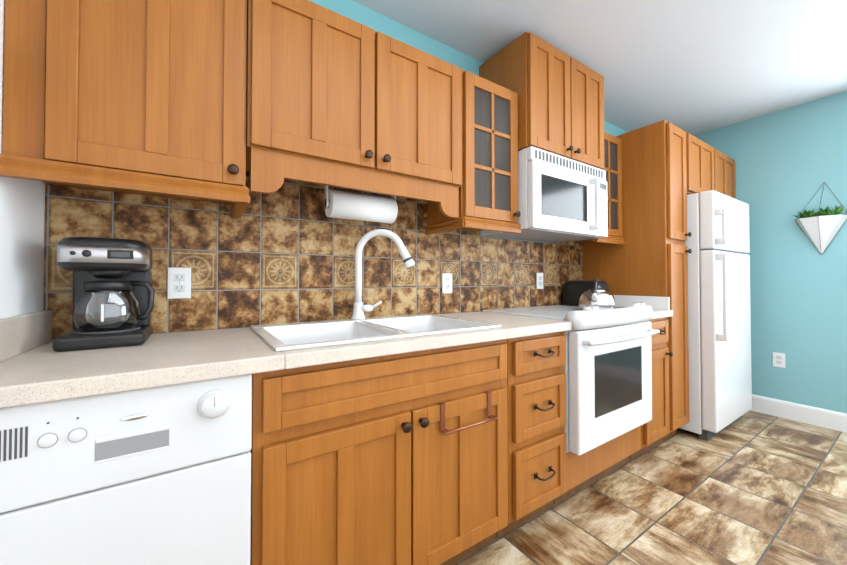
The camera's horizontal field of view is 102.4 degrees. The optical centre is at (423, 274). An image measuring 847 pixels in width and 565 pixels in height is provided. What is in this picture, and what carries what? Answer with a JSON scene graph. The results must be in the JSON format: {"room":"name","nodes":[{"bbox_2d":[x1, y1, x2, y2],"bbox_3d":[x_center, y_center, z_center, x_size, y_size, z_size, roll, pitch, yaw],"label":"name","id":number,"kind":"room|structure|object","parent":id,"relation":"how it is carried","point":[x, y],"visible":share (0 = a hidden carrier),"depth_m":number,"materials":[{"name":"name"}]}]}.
{"room":"kitchen","nodes":[
{"label":"kitchen","id":0,"kind":"room"},
{"bbox_2d":[0,0,44,318],"bbox_3d":[-0.503,-0.139,-0.075,0.100,2.500,2.750,1,-1,-34],"label":"wall","id":1,"kind":"structure","parent":0,"point":[22,219],"depth_m":0.94,"materials":[{"name":"white paint"}]},
{"bbox_2d":[309,0,626,311],"bbox_3d":[0.574,-0.104,2.347,4.570,2.500,0.100,1,-1,-34],"label":"wall","id":2,"kind":"structure","parent":0,"point":[364,15],"depth_m":1.86,"materials":[{"name":"teal paint"}]},
{"bbox_2d":[0,0,250,216],"bbox_3d":[-0.888,-0.631,1.111,0.555,0.782,0.357,1,-1,-34],"label":"upper cabinet","id":3,"kind":"object","parent":2,"relation":"attached to","point":[144,97],"visible":1,"depth_m":0.97,"materials":[{"name":"brown wood"}]},
{"bbox_2d":[43,171,582,340],"bbox_3d":[0.032,-0.100,1.921,2.994,0.648,0.009,1,-1,-34],"label":"backsplash","id":4,"kind":"structure","parent":2,"relation":"attached to","point":[284,252],"depth_m":1.51,"materials":[{"name":"tile"}]},
{"bbox_2d":[167,268,190,298],"bbox_3d":[-0.917,0.031,1.280,0.072,0.116,0.008,1,-1,-34],"label":"electrical outlet","id":5,"kind":"object","parent":4,"relation":"attached to","point":[179,283],"visible":1,"depth_m":1.28,"materials":[{"name":"white plastic"}]},
{"bbox_2d":[442,273,451,292],"bbox_3d":[0.138,0.049,1.979,0.072,0.116,0.008,1,-1,-34],"label":"electrical outlet","id":6,"kind":"object","parent":4,"relation":"attached to","point":[446,282],"visible":1,"depth_m":1.98,"materials":[{"name":"white plastic"}]},
{"bbox_2d":[536,273,542,288],"bbox_3d":[0.834,0.043,2.441,0.072,0.116,0.008,1,-1,-34],"label":"electrical outlet","id":7,"kind":"object","parent":4,"relation":"attached to","point":[539,280],"visible":1,"depth_m":2.43,"materials":[{"name":"white plastic"}]},
{"bbox_2d":[246,0,461,217],"bbox_3d":[-0.275,-0.648,1.516,0.934,0.735,0.357,1,-1,-34],"label":"upper cabinet","id":8,"kind":"object","parent":2,"relation":"attached to","point":[334,99],"visible":1,"depth_m":1.33,"materials":[{"name":"brown wood"}]},
{"bbox_2d":[324,185,397,223],"bbox_3d":[-0.279,-0.339,1.546,0.334,0.182,0.116,1,-1,-34],"label":"paper towel holder","id":9,"kind":"object","parent":8,"relation":"attached to","point":[346,205],"visible":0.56,"depth_m":1.49,"materials":[{"name":"white paper"}]},
{"bbox_2d":[426,70,520,233],"bbox_3d":[0.276,-0.620,1.881,0.408,0.782,0.357,1,-1,-34],"label":"upper cabinet","id":10,"kind":"object","parent":2,"relation":"attached to","point":[488,194],"visible":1,"depth_m":1.76,"materials":[{"name":"brown wood"}]},
{"bbox_2d":[479,32,604,168],"bbox_3d":[0.781,-1.004,2.181,0.752,0.625,0.424,1,-1,-34],"label":"upper cabinet","id":11,"kind":"object","parent":2,"relation":"attached to","point":[560,102],"visible":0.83,"depth_m":1.98,"materials":[{"name":"brown wood"}]},
{"bbox_2d":[480,146,607,242],"bbox_3d":[0.792,-0.464,2.157,0.742,0.442,0.458,1,-1,-34],"label":"over-the-range microwave","id":12,"kind":"object","parent":11,"relation":"attached to","point":[562,199],"visible":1,"depth_m":1.96,"materials":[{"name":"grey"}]},
{"bbox_2d":[578,132,624,244],"bbox_3d":[1.227,-0.610,2.511,0.354,0.782,0.357,1,-1,-34],"label":"upper cabinet","id":13,"kind":"object","parent":2,"relation":"attached to","point":[613,155],"visible":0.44,"depth_m":2.43,"materials":[{"name":"brown wood"}]},
{"bbox_2d":[686,133,735,198],"bbox_3d":[2.161,-0.806,2.958,1.054,0.438,0.647,1,-1,-34],"label":"upper cabinet","id":14,"kind":"object","parent":2,"relation":"attached to","point":[709,167],"visible":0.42,"depth_m":2.65,"materials":[{"name":"brown wood"}]},
{"bbox_2d":[353,0,846,134],"bbox_3d":[1.361,-1.421,1.178,4.570,0.100,2.950,1,-1,-34],"label":"ceiling","id":15,"kind":"structure","parent":0,"point":[694,67],"depth_m":2.01,"materials":[{"name":"grey paint"}]},
{"bbox_2d":[454,410,846,564],"bbox_3d":[1.361,1.179,1.140,4.570,0.100,2.950,1,-1,-34],"label":"floor","id":16,"kind":"structure","parent":0,"point":[750,487],"depth_m":1.65,"materials":[{"name":"tile"}]},
{"bbox_2d":[0,374,251,564],"bbox_3d":[-0.788,0.690,0.977,0.460,0.872,0.622,1,-1,-34],"label":"dishwasher","id":17,"kind":"object","parent":16,"relation":"on","point":[160,475],"visible":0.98,"depth_m":0.74,"materials":[{"name":"white"}]},
{"bbox_2d":[250,339,507,564],"bbox_3d":[-0.197,0.696,1.372,0.954,0.872,0.652,1,-1,-34],"label":"base cabinet","id":18,"kind":"object","parent":16,"relation":"on","point":[399,459],"visible":0.94,"depth_m":1.08,"materials":[{"name":"brown wood"}]},
{"bbox_2d":[0,295,672,407],"bbox_3d":[0.204,0.191,1.656,2.992,0.140,0.633,1,-1,-34],"label":"countertop","id":19,"kind":"structure","parent":18,"relation":"on","point":[35,367],"depth_m":0.90,"materials":[{"name":"stone"}]},
{"bbox_2d":[52,237,154,351],"bbox_3d":[-0.973,0.052,1.065,0.211,0.318,0.235,1,-1,-34],"label":"coffee maker","id":20,"kind":"object","parent":19,"relation":"on","point":[113,297],"visible":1,"depth_m":1.00,"materials":[{"name":"black plastic"}]},
{"bbox_2d":[250,314,500,351],"bbox_3d":[-0.191,0.299,1.396,0.870,0.188,0.552,1,-1,-34],"label":"sink","id":21,"kind":"object","parent":19,"relation":"in","point":[280,337],"visible":0.5,"depth_m":1.43,"materials":[{"name":"white ceramic"}]},
{"bbox_2d":[351,229,414,319],"bbox_3d":[-0.190,-0.004,1.587,0.302,0.424,0.066,0,-1,9],"label":"faucet","id":22,"kind":"object","parent":19,"relation":"on","point":[359,309],"visible":1,"depth_m":1.59,"materials":[{"name":"white metal"}]},
{"bbox_2d":[563,281,608,306],"bbox_3d":[1.179,0.136,2.462,0.180,0.192,0.302,1,-1,-34],"label":"toaster","id":23,"kind":"object","parent":19,"relation":"on","point":[573,291],"visible":0.54,"depth_m":2.44,"materials":[{"name":"black plastic"}]},
{"bbox_2d":[496,331,565,538],"bbox_3d":[0.366,0.702,1.746,0.388,0.872,0.649,1,-1,-34],"label":"base cabinet","id":24,"kind":"object","parent":16,"relation":"on","point":[536,388],"visible":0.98,"depth_m":1.49,"materials":[{"name":"brown wood"}]},
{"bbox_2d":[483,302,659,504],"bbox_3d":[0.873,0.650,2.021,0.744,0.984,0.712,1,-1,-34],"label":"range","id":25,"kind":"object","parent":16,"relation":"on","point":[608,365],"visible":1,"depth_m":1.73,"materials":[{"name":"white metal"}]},
{"bbox_2d":[579,278,615,309],"bbox_3d":[1.052,0.117,2.091,0.249,0.198,0.206,1,-1,-34],"label":"kettle","id":26,"kind":"object","parent":25,"relation":"on","point":[600,298],"visible":0.9,"depth_m":2.03,"materials":[{"name":"silver metal"}]},
{"bbox_2d":[583,120,691,444],"bbox_3d":[1.588,0.059,2.566,0.314,2.180,0.647,1,-1,-34],"label":"pantry cabinet","id":27,"kind":"object","parent":16,"relation":"on","point":[649,257],"visible":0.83,"depth_m":2.36,"materials":[{"name":"brown wood"}]},
{"bbox_2d":[630,317,672,460],"bbox_3d":[1.308,0.711,2.370,0.352,0.872,0.649,1,-1,-34],"label":"base cabinet","id":28,"kind":"object","parent":16,"relation":"on","point":[655,428],"visible":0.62,"depth_m":2.15,"materials":[{"name":"brown wood"}]},
{"bbox_2d":[680,190,751,440],"bbox_3d":[2.121,0.289,2.801,0.793,1.728,0.783,1,-1,-34],"label":"refrigerator","id":29,"kind":"object","parent":16,"relation":"on","point":[717,242],"visible":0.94,"depth_m":2.39,"materials":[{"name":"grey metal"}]},
{"bbox_2d":[693,91,846,413],"bbox_3d":[3.224,-0.103,2.393,0.100,2.500,2.750,1,-1,-34],"label":"wall","id":30,"kind":"structure","parent":0,"point":[789,161],"depth_m":2.71,"materials":[{"name":"teal paint"}]},
{"bbox_2d":[773,352,784,367],"bbox_3d":[2.897,0.693,2.777,0.008,0.116,0.072,1,-1,-34],"label":"electrical outlet","id":31,"kind":"object","parent":30,"relation":"attached to","point":[778,359],"visible":1,"depth_m":2.77,"materials":[{"name":"white plastic"}]},
{"bbox_2d":[751,394,846,432],"bbox_3d":[3.175,1.078,2.344,0.016,0.136,2.748,1,-1,-34],"label":"baseboard","id":32,"kind":"structure","parent":30,"relation":"attached to","point":[826,418],"depth_m":2.66,"materials":[{"name":"white wood"}]},
{"bbox_2d":[794,181,846,254],"bbox_3d":[2.975,-0.430,2.552,0.143,0.558,0.309,1,-1,-34],"label":"hanging planter","id":33,"kind":"object","parent":30,"relation":"attached to","point":[821,227],"visible":1,"depth_m":2.55,"materials":[{"name":"white ceramic"}]}
]}

